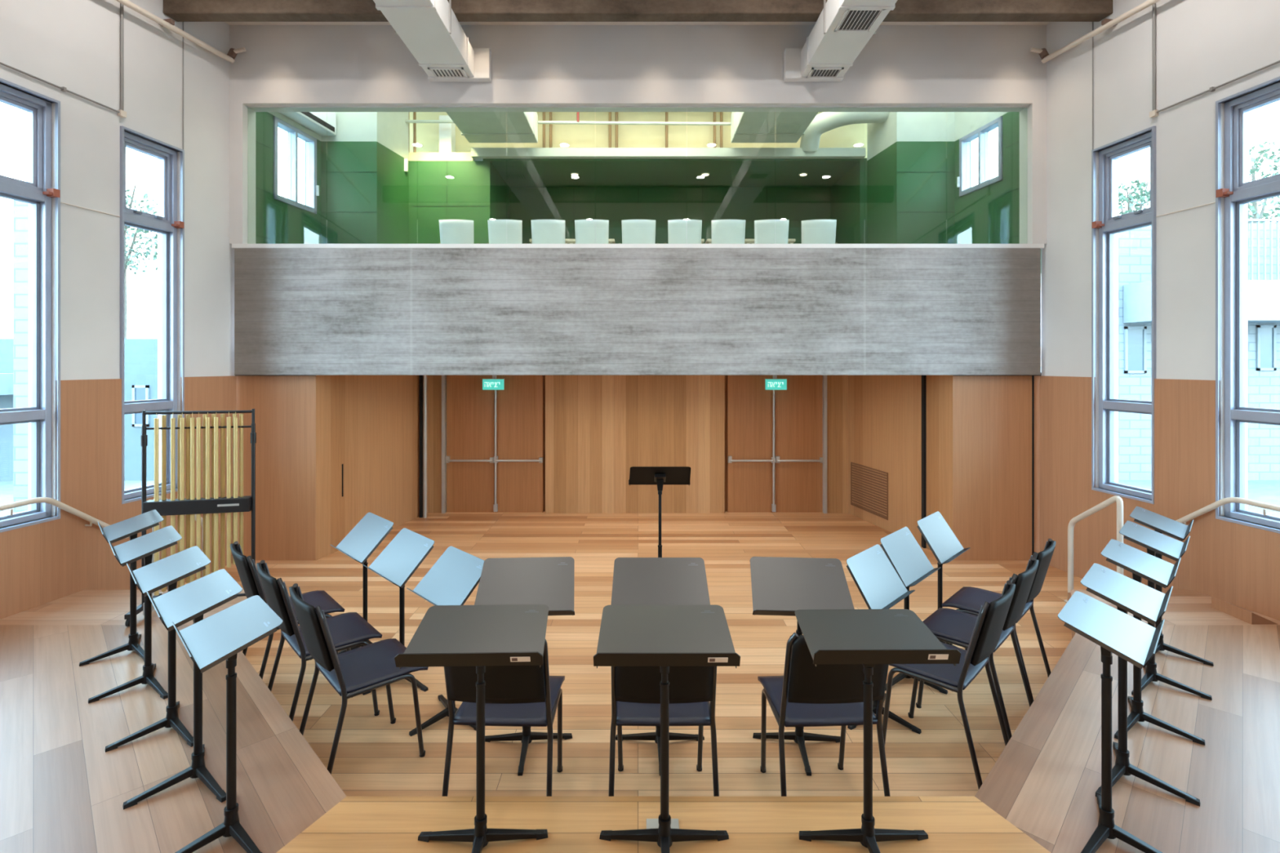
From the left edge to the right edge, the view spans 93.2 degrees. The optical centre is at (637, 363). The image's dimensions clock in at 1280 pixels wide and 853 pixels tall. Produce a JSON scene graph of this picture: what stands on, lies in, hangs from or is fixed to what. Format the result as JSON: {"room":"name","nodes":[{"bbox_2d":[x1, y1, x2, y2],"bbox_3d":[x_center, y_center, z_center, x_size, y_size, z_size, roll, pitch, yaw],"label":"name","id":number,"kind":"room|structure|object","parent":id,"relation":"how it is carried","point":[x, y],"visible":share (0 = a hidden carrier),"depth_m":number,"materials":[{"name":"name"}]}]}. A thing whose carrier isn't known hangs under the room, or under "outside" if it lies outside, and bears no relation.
{"room":"music room","nodes":[
{"label":"music room","id":0,"kind":"room"},
{"bbox_2d":[0,0,235,528],"bbox_3d":[-5.134,-0.720,1.753,0.250,5.720,9.572,0,0,8],"label":"wall","id":1,"kind":"structure","parent":0,"point":[74,45],"depth_m":5.20,"materials":[{"name":"paint"}]},
{"bbox_2d":[0,2,126,117],"bbox_3d":[-4.714,-2.858,3.635,0.035,1.436,3.310,0,0,8],"label":"conduit","id":2,"kind":"object","parent":1,"relation":"attached to","point":[121,113],"visible":1,"depth_m":5.24,"materials":[{"name":"metal"}]},
{"bbox_2d":[0,77,128,538],"bbox_3d":[-4.682,-0.271,4.237,0.266,3.575,2.085,0,0,9],"label":"window","id":3,"kind":"structure","parent":1,"relation":"in","point":[37,191],"depth_m":4.70,"materials":[{"name":"metal"}]},
{"bbox_2d":[0,375,236,619],"bbox_3d":[-5.001,1.127,1.734,0.020,1.985,9.572,0,0,8],"label":"wall paneling","id":4,"kind":"structure","parent":1,"relation":"attached to","point":[47,562],"depth_m":4.95,"materials":[{"name":"brown wood"}]},
{"bbox_2d":[120,125,184,504],"bbox_3d":[-4.520,-0.418,5.554,0.200,3.280,0.605,0,0,8],"label":"window","id":5,"kind":"structure","parent":1,"relation":"in","point":[166,224],"depth_m":5.77,"materials":[{"name":"metal"}]},
{"bbox_2d":[115,0,245,62],"bbox_3d":[-4.579,-3.102,4.180,0.216,0.396,4.427,0,0,10],"label":"pipe","id":6,"kind":"object","parent":1,"relation":"attached to","point":[169,24],"visible":1,"depth_m":5.69,"materials":[{"name":"metal"}]},
{"bbox_2d":[236,375,315,560],"bbox_3d":[-3.912,1.127,6.530,0.896,1.985,0.060,0,0,0],"label":"wall","id":7,"kind":"structure","parent":0,"point":[284,406],"depth_m":6.50,"materials":[{"name":"brown wood"}]},
{"bbox_2d":[255,111,408,244],"bbox_3d":[-3.856,-1.930,7.584,0.933,1.900,2.163,0,0,7],"label":"wall","id":8,"kind":"structure","parent":0,"point":[385,191],"depth_m":7.85,"materials":[{"name":"green paint"}]},
{"bbox_2d":[273,115,319,213],"bbox_3d":[-4.205,-2.390,7.384,0.150,0.960,0.728,0,0,8],"label":"window","id":9,"kind":"structure","parent":8,"relation":"in","point":[294,133],"depth_m":7.38,"materials":[{"name":"metal"}]},
{"bbox_2d":[279,111,336,136],"bbox_3d":[-4.070,-3.090,7.359,0.225,0.300,0.960,0,0,8],"label":"air conditioner","id":10,"kind":"object","parent":8,"relation":"attached to","point":[322,123],"visible":0.51,"depth_m":7.51,"materials":[{"name":"white paint"}]},
{"bbox_2d":[267,111,408,160],"bbox_3d":[-3.856,-3.355,7.584,0.933,0.950,2.163,0,0,7],"label":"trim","id":11,"kind":"structure","parent":8,"relation":"attached to","point":[389,129],"depth_m":7.85,"materials":[{"name":"grey paint"}]},
{"bbox_2d":[404,120,731,125],"bbox_3d":[-1.005,-3.391,8.520,4.885,0.082,0.042,0,0,0],"label":"pipe","id":12,"kind":"object","parent":8,"relation":"attached to","point":[406,121],"visible":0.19,"depth_m":8.50,"materials":[{"name":"metal"}]},
{"bbox_2d":[315,375,427,559],"bbox_3d":[-3.251,1.080,7.532,0.072,2.080,2.105,0,0,14],"label":"wall","id":13,"kind":"structure","parent":0,"point":[367,424],"depth_m":7.23,"materials":[{"name":"brown wood"}]},
{"bbox_2d":[418,375,422,517],"bbox_3d":[-2.978,1.095,8.310,0.045,2.050,0.040,0,0,0],"label":"trim","id":14,"kind":"structure","parent":13,"relation":"attached to","point":[420,377],"depth_m":8.29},
{"bbox_2d":[408,160,491,244],"bbox_3d":[-2.752,-1.930,8.650,1.295,1.900,0.100,0,0,0],"label":"wall","id":15,"kind":"structure","parent":0,"point":[468,182],"depth_m":8.60,"materials":[{"name":"green paint"}]},
{"bbox_2d":[471,147,865,160],"bbox_3d":[0.425,-2.970,8.625,5.550,0.120,0.250,0,0,0],"label":"trim","id":16,"kind":"structure","parent":15,"relation":"attached to","point":[477,153],"depth_m":8.50,"materials":[{"name":"grey paint"}]},
{"bbox_2d":[166,511,1086,796],"bbox_3d":[0.000,2.180,3.000,12.000,0.120,12.000,0,0,0],"label":"floor","id":17,"kind":"structure","parent":0,"point":[375,757],"depth_m":3.94,"materials":[{"name":"wood"}]},
{"bbox_2d":[0,590,266,625],"bbox_3d":[-3.749,1.985,4.602,1.778,0.270,0.666,0,0,0],"label":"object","id":18,"kind":"structure","parent":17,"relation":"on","point":[84,607],"depth_m":4.50,"materials":[{"name":"wood"}]},
{"bbox_2d":[124,408,256,626],"bbox_3d":[-3.266,1.097,4.505,0.759,1.503,0.414,0,0,-12],"label":"bells","id":19,"kind":"object","parent":18,"relation":"on","point":[190,506],"visible":0.87,"depth_m":4.49,"materials":[{"name":"metal"}]},
{"bbox_2d":[0,625,346,852],"bbox_3d":[-3.372,1.985,0.495,3.604,0.270,7.596,0,0,8],"label":"tier","id":20,"kind":"object","parent":17,"relation":"on","point":[61,792],"visible":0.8,"depth_m":2.85,"materials":[{"name":"wood"}]},
{"bbox_2d":[79,509,164,666],"bbox_3d":[-3.277,1.421,3.832,0.389,0.858,0.504,0,0,-45],"label":"music stand","id":21,"kind":"object","parent":20,"relation":"on","point":[131,526],"visible":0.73,"depth_m":3.85,"materials":[{"name":"metal"}]},
{"bbox_2d":[88,525,182,703],"bbox_3d":[-2.858,1.421,3.431,0.504,0.858,0.389,0,0,45],"label":"music stand","id":22,"kind":"object","parent":20,"relation":"on","point":[144,546],"visible":0.84,"depth_m":3.45,"materials":[{"name":"metal"}]},
{"bbox_2d":[104,546,211,752],"bbox_3d":[-2.403,1.421,3.019,0.504,0.858,0.389,0,0,45],"label":"music stand","id":23,"kind":"object","parent":20,"relation":"on","point":[153,577],"visible":0.82,"depth_m":3.04,"materials":[{"name":"metal"}]},
{"bbox_2d":[122,568,242,809],"bbox_3d":[-2.003,1.421,2.651,0.504,0.858,0.389,0,0,45],"label":"music stand","id":24,"kind":"object","parent":20,"relation":"on","point":[188,602],"visible":0.82,"depth_m":2.66,"materials":[{"name":"metal"}]},
{"bbox_2d":[171,595,283,852],"bbox_3d":[-1.632,1.421,2.320,0.504,0.858,0.389,0,0,45],"label":"music stand","id":25,"kind":"object","parent":20,"relation":"on","point":[220,637],"visible":1,"depth_m":2.35,"materials":[{"name":"metal"}]},
{"bbox_2d":[230,541,344,679],"bbox_3d":[-2.324,1.647,3.989,0.594,0.953,0.505,0,0,-43],"label":"chair","id":26,"kind":"object","parent":17,"relation":"on","point":[246,566],"visible":0.5,"depth_m":3.75,"materials":[{"name":"fabric"}]},
{"bbox_2d":[256,560,382,721],"bbox_3d":[-1.914,1.647,3.609,0.594,0.953,0.505,0,0,-43],"label":"chair","id":27,"kind":"object","parent":17,"relation":"on","point":[348,630],"visible":0.8,"depth_m":3.50,"materials":[{"name":"fabric"}]},
{"bbox_2d":[288,583,428,774],"bbox_3d":[-1.504,1.647,3.229,0.594,0.953,0.505,0,0,-43],"label":"chair","id":28,"kind":"object","parent":17,"relation":"on","point":[353,673],"visible":0.92,"depth_m":3.14,"materials":[{"name":"fabric"}]},
{"bbox_2d":[329,512,393,653],"bbox_3d":[-2.078,1.644,4.452,0.518,0.952,0.374,0,0,45],"label":"music stand","id":29,"kind":"object","parent":17,"relation":"on","point":[366,535],"visible":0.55,"depth_m":4.49,"materials":[{"name":"metal"}]},
{"bbox_2d":[362,528,434,695],"bbox_3d":[-1.628,1.644,4.000,0.518,0.952,0.374,0,0,45],"label":"music stand","id":30,"kind":"object","parent":17,"relation":"on","point":[404,554],"visible":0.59,"depth_m":4.03,"materials":[{"name":"metal"}]},
{"bbox_2d":[422,375,426,518],"bbox_3d":[-2.925,1.095,8.300,0.052,2.050,0.052,0,0,0],"label":"steel post","id":31,"kind":"object","parent":17,"relation":"on","point":[424,377],"visible":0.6,"depth_m":8.28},
{"bbox_2d":[406,546,484,736],"bbox_3d":[-1.166,1.644,3.573,0.374,0.952,0.518,0,0,-45],"label":"music stand","id":32,"kind":"object","parent":17,"relation":"on","point":[451,581],"visible":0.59,"depth_m":3.60,"materials":[{"name":"metal"}]},
{"bbox_2d":[441,639,564,796],"bbox_3d":[-0.621,1.647,2.878,0.505,0.953,0.594,0,0,2],"label":"chair","id":33,"kind":"object","parent":17,"relation":"on","point":[522,695],"visible":0.62,"depth_m":2.69,"materials":[{"name":"plastic"}]},
{"bbox_2d":[474,556,574,776],"bbox_3d":[-0.616,1.622,3.302,0.549,0.996,0.394,0,0,-3],"label":"music stand","id":34,"kind":"object","parent":17,"relation":"on","point":[548,581],"visible":0.64,"depth_m":3.36,"materials":[{"name":"metal"}]},
{"bbox_2d":[628,466,690,557],"bbox_3d":[0.180,1.471,5.000,0.518,1.298,0.391,0,0,0],"label":"music stand","id":35,"kind":"object","parent":17,"relation":"on","point":[659,476],"visible":0.55,"depth_m":4.93,"materials":[{"name":"metal"}]},
{"bbox_2d":[611,557,710,776],"bbox_3d":[0.122,1.622,3.302,0.549,0.996,0.394,0,0,0],"label":"music stand","id":36,"kind":"object","parent":17,"relation":"on","point":[636,580],"visible":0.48,"depth_m":3.37,"materials":[{"name":"metal"}]},
{"bbox_2d":[276,796,1050,852],"bbox_3d":[0.097,1.985,-0.069,7.081,0.270,5.300,0,0,0],"label":"tier","id":37,"kind":"object","parent":17,"relation":"on","point":[355,824],"visible":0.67,"depth_m":2.43,"materials":[{"name":"wood"}]},
{"bbox_2d":[394,604,548,852],"bbox_3d":[-0.599,1.419,2.261,0.518,0.863,0.416,0,0,-1],"label":"music stand","id":38,"kind":"object","parent":37,"relation":"on","point":[479,636],"visible":1,"depth_m":2.29,"materials":[{"name":"metal"}]},
{"bbox_2d":[593,604,740,852],"bbox_3d":[0.102,1.419,2.261,0.518,0.863,0.416,0,0,0],"label":"music stand","id":39,"kind":"object","parent":37,"relation":"on","point":[663,636],"visible":1,"depth_m":2.29,"materials":[{"name":"metal"}]},
{"bbox_2d":[794,608,960,852],"bbox_3d":[0.878,1.428,2.263,0.518,0.844,0.419,0,0,-1],"label":"music stand","id":40,"kind":"object","parent":37,"relation":"on","point":[868,637],"visible":1,"depth_m":2.29,"materials":[{"name":"metal"}]},
{"bbox_2d":[608,666,719,796],"bbox_3d":[0.115,1.647,2.878,0.505,0.953,0.594,0,0,0],"label":"chair","id":41,"kind":"object","parent":17,"relation":"on","point":[635,690],"visible":0.69,"depth_m":2.69,"materials":[{"name":"plastic"}]},
{"bbox_2d":[750,556,853,776],"bbox_3d":[0.893,1.622,3.302,0.549,0.996,0.394,0,0,4],"label":"music stand","id":42,"kind":"object","parent":17,"relation":"on","point":[780,586],"visible":0.83,"depth_m":3.35,"materials":[{"name":"metal"}]},
{"bbox_2d":[757,632,890,796],"bbox_3d":[0.869,1.647,2.878,0.505,0.953,0.594,0,0,-3],"label":"chair","id":43,"kind":"object","parent":17,"relation":"on","point":[821,695],"visible":0.77,"depth_m":2.69,"materials":[{"name":"plastic"}]},
{"bbox_2d":[845,544,921,734],"bbox_3d":[1.496,1.636,3.583,0.504,0.967,0.343,0,0,-45],"label":"music stand","id":44,"kind":"object","parent":17,"relation":"on","point":[880,586],"visible":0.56,"depth_m":3.60,"materials":[{"name":"metal"}]},
{"bbox_2d":[880,526,947,694],"bbox_3d":[1.861,1.636,3.998,0.504,0.967,0.343,0,0,-45],"label":"music stand","id":45,"kind":"object","parent":17,"relation":"on","point":[901,548],"visible":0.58,"depth_m":4.02,"materials":[{"name":"metal"}]},
{"bbox_2d":[916,511,970,647],"bbox_3d":[2.307,1.636,4.441,0.343,0.967,0.504,0,0,45],"label":"music stand","id":46,"kind":"object","parent":17,"relation":"on","point":[935,530],"visible":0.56,"depth_m":4.49,"materials":[{"name":"metal"}]},
{"bbox_2d":[882,580,1015,789],"bbox_3d":[1.682,1.647,3.283,0.505,0.953,0.594,0,0,-45],"label":"chair","id":47,"kind":"object","parent":17,"relation":"on","point":[989,624],"visible":0.73,"depth_m":3.11,"materials":[{"name":"plastic"}]},
{"bbox_2d":[915,556,1039,740],"bbox_3d":[2.067,1.647,3.678,0.505,0.953,0.594,0,0,-45],"label":"chair","id":48,"kind":"object","parent":17,"relation":"on","point":[952,626],"visible":0.69,"depth_m":3.62,"materials":[{"name":"fabric"}]},
{"bbox_2d":[942,538,1056,702],"bbox_3d":[2.435,1.647,4.063,0.505,0.953,0.594,0,0,-45],"label":"chair","id":49,"kind":"object","parent":17,"relation":"on","point":[969,600],"visible":0.59,"depth_m":4.06,"materials":[{"name":"fabric"}]},
{"bbox_2d":[1064,495,1123,603],"bbox_3d":[3.839,1.592,5.090,0.090,1.056,0.620,0,0,-2],"label":"stair handrail","id":50,"kind":"object","parent":17,"relation":"on","point":[1118,500],"visible":0.6,"depth_m":5.14,"materials":[{"name":"metal"}]},
{"bbox_2d":[974,625,1279,852],"bbox_3d":[3.468,1.985,0.499,3.412,0.270,7.574,0,0,-8],"label":"tier","id":51,"kind":"object","parent":17,"relation":"on","point":[1045,782],"visible":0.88,"depth_m":2.88,"materials":[{"name":"wood"}]},
{"bbox_2d":[1057,591,1164,852],"bbox_3d":[1.869,1.409,2.309,0.504,0.882,0.384,0,0,-45],"label":"music stand","id":52,"kind":"object","parent":51,"relation":"on","point":[1117,633],"visible":1,"depth_m":2.34,"materials":[{"name":"metal"}]},
{"bbox_2d":[1080,563,1200,806],"bbox_3d":[2.217,1.409,2.666,0.384,0.882,0.504,0,0,45],"label":"music stand","id":53,"kind":"object","parent":51,"relation":"on","point":[1148,604],"visible":0.78,"depth_m":2.69,"materials":[{"name":"metal"}]},
{"bbox_2d":[1100,538,1204,745],"bbox_3d":[2.615,1.409,3.068,0.384,0.882,0.504,0,0,45],"label":"music stand","id":54,"kind":"object","parent":51,"relation":"on","point":[1141,564],"visible":0.67,"depth_m":3.08,"materials":[{"name":"metal"}]},
{"bbox_2d":[1119,520,1212,700],"bbox_3d":[3.019,1.409,3.458,0.504,0.882,0.384,0,0,-45],"label":"music stand","id":55,"kind":"object","parent":51,"relation":"on","point":[1153,541],"visible":0.67,"depth_m":3.46,"materials":[{"name":"metal"}]},
{"bbox_2d":[1129,506,1213,666],"bbox_3d":[3.381,1.409,3.830,0.504,0.882,0.384,0,0,-45],"label":"music stand","id":56,"kind":"object","parent":51,"relation":"on","point":[1161,524],"visible":0.62,"depth_m":3.83,"materials":[{"name":"metal"}]},
{"bbox_2d":[1071,590,1279,638],"bbox_3d":[3.859,1.985,4.602,1.557,0.270,0.666,0,0,0],"label":"landing","id":57,"kind":"object","parent":17,"relation":"on","point":[1184,607],"visible":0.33,"depth_m":4.49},
{"bbox_2d":[1211,595,1277,624],"bbox_3d":[4.440,1.808,4.430,0.190,0.085,0.300,0,0,0],"label":"wedge","id":58,"kind":"object","parent":57,"relation":"on","point":[1249,617],"visible":1,"depth_m":4.37,"materials":[{"name":"brown wood"}]},
{"bbox_2d":[229,25,1046,244],"bbox_3d":[0.000,-2.422,6.510,8.900,2.315,0.220,0,0,0],"label":"wall","id":59,"kind":"structure","parent":0,"point":[280,65],"depth_m":6.40,"materials":[{"name":"paint"}]},
{"bbox_2d":[234,248,1040,375],"bbox_3d":[-0.005,-0.546,6.500,8.540,1.347,0.200,0,0,0],"label":"balcony","id":60,"kind":"object","parent":59,"relation":"attached to","point":[298,311],"visible":1,"depth_m":6.40,"materials":[{"name":"concrete"}]},
{"bbox_2d":[246,106,1028,244],"bbox_3d":[-0.005,-2.009,6.485,8.360,1.487,0.030,0,0,0],"label":"window","id":61,"kind":"structure","parent":59,"relation":"in","point":[248,107],"depth_m":6.48,"materials":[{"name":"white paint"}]},
{"bbox_2d":[231,244,1044,248],"bbox_3d":[0.000,-1.242,6.510,8.600,0.045,0.220,0,0,0],"label":"trim","id":62,"kind":"structure","parent":59,"relation":"attached to","point":[233,246],"depth_m":6.40,"materials":[{"name":"white paint"}]},
{"bbox_2d":[427,375,848,513],"bbox_3d":[0.000,1.080,8.603,6.100,2.080,0.114,0,0,0],"label":"wall","id":63,"kind":"structure","parent":0,"point":[598,428],"depth_m":8.55,"materials":[{"name":"brown wood"}]},
{"bbox_2d":[441,375,543,513],"bbox_3d":[-2.060,1.095,8.572,1.420,2.050,0.115,0,0,0],"label":"door","id":64,"kind":"structure","parent":63,"relation":"in","point":[492,441],"depth_m":8.59,"materials":[{"name":"wood"}]},
{"bbox_2d":[727,375,826,513],"bbox_3d":[1.971,1.095,8.572,1.392,2.050,0.115,0,0,0],"label":"door","id":65,"kind":"structure","parent":63,"relation":"in","point":[777,439],"depth_m":8.59,"materials":[{"name":"wood"}]},
{"bbox_2d":[225,22,1050,25],"bbox_3d":[0.000,-3.680,1.635,12.400,0.200,9.670,0,0,0],"label":"ceiling","id":66,"kind":"structure","parent":0,"point":[228,23],"depth_m":6.37,"materials":[{"name":"paint"}]},
{"bbox_2d":[373,0,491,81],"bbox_3d":[-1.875,-3.277,2.138,0.649,0.606,8.515,0,0,0],"label":"air duct","id":67,"kind":"object","parent":66,"relation":"hanging from","point":[430,29],"visible":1,"depth_m":5.65,"materials":[{"name":"metal"}]},
{"bbox_2d":[163,0,1112,22],"bbox_3d":[0.000,-3.422,5.715,8.869,0.315,0.150,0,0,0],"label":"ceiling beam","id":68,"kind":"structure","parent":66,"relation":"attached to","point":[180,11],"depth_m":5.64,"materials":[{"name":"brown wood"}]},
{"bbox_2d":[783,0,897,81],"bbox_3d":[1.847,-3.277,2.138,0.614,0.606,8.515,0,0,0],"label":"air duct","id":69,"kind":"object","parent":66,"relation":"hanging from","point":[842,28],"visible":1,"depth_m":5.65,"materials":[{"name":"metal"}]},
{"bbox_2d":[834,8,884,31],"bbox_3d":[1.920,-2.983,5.255,0.320,0.014,0.350,0,0,0],"label":"grille","id":70,"kind":"object","parent":69,"relation":"attached to","point":[849,20],"depth_m":5.26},
{"bbox_2d":[409,111,866,157],"bbox_3d":[0.050,-3.375,9.050,7.100,0.910,0.100,0,0,0],"label":"wall","id":71,"kind":"structure","parent":0,"point":[563,135],"depth_m":9.00,"materials":[{"name":"beige paint"}]},
{"bbox_2d":[483,157,866,186],"bbox_3d":[0.526,-2.900,9.300,5.462,0.040,1.400,0,0,0],"label":"ceiling","id":72,"kind":"structure","parent":0,"point":[516,172],"depth_m":9.14,"materials":[{"name":"green paint"}]},
{"bbox_2d":[491,160,866,244],"bbox_3d":[0.647,-1.930,9.300,5.705,1.900,1.400,0,0,0],"label":"wall niche","id":73,"kind":"object","parent":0,"point":[845,202],"visible":0.36,"depth_m":9.90,"materials":[{"name":"green paint"}]},
{"bbox_2d":[848,375,952,550],"bbox_3d":[3.212,1.080,7.530,0.071,2.080,2.088,0,0,-11],"label":"wall","id":74,"kind":"structure","parent":0,"point":[885,411],"depth_m":7.35,"materials":[{"name":"brown wood"}]},
{"bbox_2d":[850,462,888,519],"bbox_3d":[3.066,1.682,8.045,0.010,0.596,0.854,0,0,-11],"label":"air vent","id":75,"kind":"object","parent":74,"relation":"in","point":[870,511],"visible":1,"depth_m":8.01,"materials":[{"name":"brown wood"}]},
{"bbox_2d":[921,375,926,548],"bbox_3d":[3.288,1.125,6.952,0.032,1.990,0.060,0,0,0],"label":"trim","id":76,"kind":"structure","parent":74,"relation":"attached to","point":[923,377],"depth_m":6.93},
{"bbox_2d":[866,111,1019,244],"bbox_3d":[3.856,-1.930,7.584,0.933,1.900,2.163,0,0,-7],"label":"wall","id":77,"kind":"structure","parent":0,"point":[988,215],"depth_m":7.85,"materials":[{"name":"green paint"}]},
{"bbox_2d":[800,111,889,151],"bbox_3d":[2.981,-3.235,8.251,1.516,0.550,0.440,0,0,19],"label":"duct","id":78,"kind":"object","parent":77,"relation":"attached to","point":[824,122],"visible":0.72,"depth_m":8.20,"materials":[{"name":"metal"}]},
{"bbox_2d":[866,111,1008,160],"bbox_3d":[3.856,-3.355,7.584,0.933,0.950,2.163,0,0,-7],"label":"ceiling","id":79,"kind":"structure","parent":77,"relation":"attached to","point":[899,126],"depth_m":7.85,"materials":[{"name":"grey paint"}]},
{"bbox_2d":[956,115,1002,196],"bbox_3d":[4.205,-2.500,7.384,0.150,0.740,0.728,0,0,-8],"label":"window","id":80,"kind":"structure","parent":77,"relation":"in","point":[981,133],"depth_m":7.38,"materials":[{"name":"metal"}]},
{"bbox_2d":[952,375,1039,560],"bbox_3d":[3.873,1.127,6.530,0.975,1.985,0.060,0,0,0],"label":"wall","id":81,"kind":"structure","parent":0,"point":[992,415],"depth_m":6.50,"materials":[{"name":"brown wood"}]},
{"bbox_2d":[1040,0,1279,529],"bbox_3d":[5.134,-0.720,1.753,0.250,5.720,9.572,0,0,-8],"label":"wall","id":82,"kind":"structure","parent":0,"point":[1202,45],"depth_m":5.21,"materials":[{"name":"paint"}]},
{"bbox_2d":[1030,0,1159,62],"bbox_3d":[4.579,-3.102,4.180,0.216,0.396,4.427,0,0,-10],"label":"pipe","id":83,"kind":"object","parent":82,"relation":"attached to","point":[1106,24],"visible":1,"depth_m":5.70,"materials":[{"name":"metal"}]},
{"bbox_2d":[1091,125,1155,504],"bbox_3d":[4.520,-0.418,5.554,0.200,3.280,0.605,0,0,-8],"label":"window","id":84,"kind":"structure","parent":82,"relation":"in","point":[1109,224],"depth_m":5.77,"materials":[{"name":"metal"}]},
{"bbox_2d":[1039,375,1279,621],"bbox_3d":[5.001,1.127,1.734,0.020,1.985,9.572,0,0,-8],"label":"wainscoting","id":85,"kind":"structure","parent":82,"relation":"attached to","point":[1238,565],"depth_m":5.11,"materials":[{"name":"brown wood"}]},
{"bbox_2d":[1149,3,1279,117],"bbox_3d":[4.714,-2.858,3.635,0.035,1.436,3.310,0,0,-8],"label":"conduit","id":86,"kind":"object","parent":82,"relation":"attached to","point":[1154,113],"visible":1,"depth_m":5.24,"materials":[{"name":"metal"}]},
{"bbox_2d":[1176,75,1279,533],"bbox_3d":[4.682,-0.271,4.237,0.266,3.575,2.085,0,0,-9],"label":"window","id":87,"kind":"structure","parent":82,"relation":"in","point":[1238,191],"depth_m":4.70,"materials":[{"name":"metal"}]},
{"bbox_3d":[0.000,-3.905,8.460,9.200,0.150,3.680,0,0,0],"label":"ceiling","id":88,"kind":"structure","parent":0,"visible":0},
{"bbox_2d":[446,111,537,142],"bbox_3d":[-1.880,-3.449,7.555,0.984,0.762,1.810,0,0,0],"label":"air duct","id":89,"kind":"object","parent":88,"relation":"hanging from","point":[476,126],"visible":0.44,"depth_m":7.91,"materials":[{"name":"metal"}]},
{"bbox_2d":[731,111,818,142],"bbox_3d":[1.760,-3.449,7.555,0.944,0.762,1.810,0,0,0],"label":"air duct","id":90,"kind":"object","parent":88,"relation":"hanging from","point":[746,126],"visible":0.41,"depth_m":7.91,"materials":[{"name":"metal"}]},
{"bbox_3d":[0.000,-0.905,8.450,9.200,0.150,3.700,0,0,0],"label":"floor","id":91,"kind":"structure","parent":0,"visible":0},
{"bbox_2d":[438,219,479,244],"bbox_3d":[-2.396,-1.433,8.195,0.572,0.903,0.589,0,0,-4],"label":"armchair","id":92,"kind":"object","parent":91,"relation":"on","point":[451,231],"visible":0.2,"depth_m":7.94,"materials":[{"name":"fabric"}]},
{"bbox_2d":[486,219,527,244],"bbox_3d":[-1.753,-1.433,8.195,0.572,0.903,0.589,0,0,-3],"label":"armchair","id":93,"kind":"object","parent":91,"relation":"on","point":[500,231],"visible":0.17,"depth_m":7.94,"materials":[{"name":"fabric"}]},
{"bbox_2d":[529,219,569,244],"bbox_3d":[-1.180,-1.433,8.195,0.572,0.903,0.589,0,0,-2],"label":"armchair","id":94,"kind":"object","parent":91,"relation":"on","point":[543,231],"visible":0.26,"depth_m":7.94,"materials":[{"name":"fabric"}]},
{"bbox_2d":[573,219,613,244],"bbox_3d":[-0.599,-1.433,8.194,0.572,0.903,0.589,0,0,0],"label":"armchair","id":95,"kind":"object","parent":91,"relation":"on","point":[587,231],"visible":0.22,"depth_m":7.94,"materials":[{"name":"fabric"}]},
{"bbox_2d":[618,219,658,244],"bbox_3d":[0.019,-1.433,8.194,0.572,0.903,0.589,0,0,0],"label":"armchair","id":96,"kind":"object","parent":91,"relation":"on","point":[633,231],"visible":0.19,"depth_m":7.94,"materials":[{"name":"fabric"}]},
{"bbox_2d":[663,219,703,244],"bbox_3d":[0.627,-1.433,8.194,0.572,0.903,0.589,0,0,0],"label":"armchair","id":97,"kind":"object","parent":91,"relation":"on","point":[677,228],"visible":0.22,"depth_m":7.94,"materials":[{"name":"fabric"}]},
{"bbox_2d":[706,219,746,244],"bbox_3d":[1.209,-1.433,8.194,0.572,0.903,0.589,0,0,2],"label":"armchair","id":98,"kind":"object","parent":91,"relation":"on","point":[723,231],"visible":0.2,"depth_m":7.94,"materials":[{"name":"fabric"}]},
{"bbox_2d":[749,219,790,244],"bbox_3d":[1.790,-1.433,8.194,0.572,0.903,0.589,0,0,5],"label":"armchair","id":99,"kind":"object","parent":91,"relation":"on","point":[766,231],"visible":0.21,"depth_m":7.94,"materials":[{"name":"fabric"}]},
{"bbox_2d":[796,219,837,244],"bbox_3d":[2.423,-1.433,8.193,0.572,0.903,0.589,0,0,8],"label":"armchair","id":100,"kind":"object","parent":91,"relation":"on","point":[813,231],"visible":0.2,"depth_m":7.94,"materials":[{"name":"fabric"}]},
{"label":"outside","id":101,"kind":"structure","parent":0,"visible":0},
{"bbox_2d":[0,480,1279,516],"bbox_3d":[0.000,2.920,15.000,120.000,0.400,90.000,0,0,0],"label":"ground","id":102,"kind":"structure","parent":101,"point":[1264,491],"depth_m":12.95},
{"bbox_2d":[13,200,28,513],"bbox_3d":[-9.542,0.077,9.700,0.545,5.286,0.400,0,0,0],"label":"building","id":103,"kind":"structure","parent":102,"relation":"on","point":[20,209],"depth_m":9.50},
{"bbox_2d":[0,338,157,480],"bbox_3d":[-16.068,1.074,16.050,9.755,3.291,5.900,0,0,0],"label":"building","id":104,"kind":"structure","parent":102,"relation":"on","point":[140,355],"depth_m":14.00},
{"bbox_2d":[124,184,157,338],"bbox_3d":[-17.523,-1.619,20.512,3.583,8.684,3.607,0,0,0],"label":"tree","id":105,"kind":"object","parent":102,"relation":"on","point":[127,262],"visible":0.28,"depth_m":20.48,"materials":[{"name":"green plant"}]},
{"bbox_2d":[1118,178,1150,214],"bbox_3d":[16.711,-1.803,20.516,3.396,9.053,3.468,0,0,0],"label":"tree","id":106,"kind":"object","parent":102,"relation":"on","point":[1144,195],"visible":0.16,"depth_m":19.91,"materials":[{"name":"green plant"}]},
{"bbox_2d":[1118,218,1279,480],"bbox_3d":[15.644,-0.261,16.050,10.202,5.962,5.900,0,0,0],"label":"building","id":107,"kind":"structure","parent":102,"relation":"on","point":[1135,246],"depth_m":14.00,"materials":[{"name":"white brick"}]},
{"bbox_2d":[1247,141,1279,222],"bbox_3d":[20.917,-2.359,20.492,4.367,10.163,4.443,0,0,0],"label":"tree","id":108,"kind":"object","parent":102,"relation":"on","point":[1254,209],"visible":0.13,"depth_m":19.82,"materials":[{"name":"green plant"}]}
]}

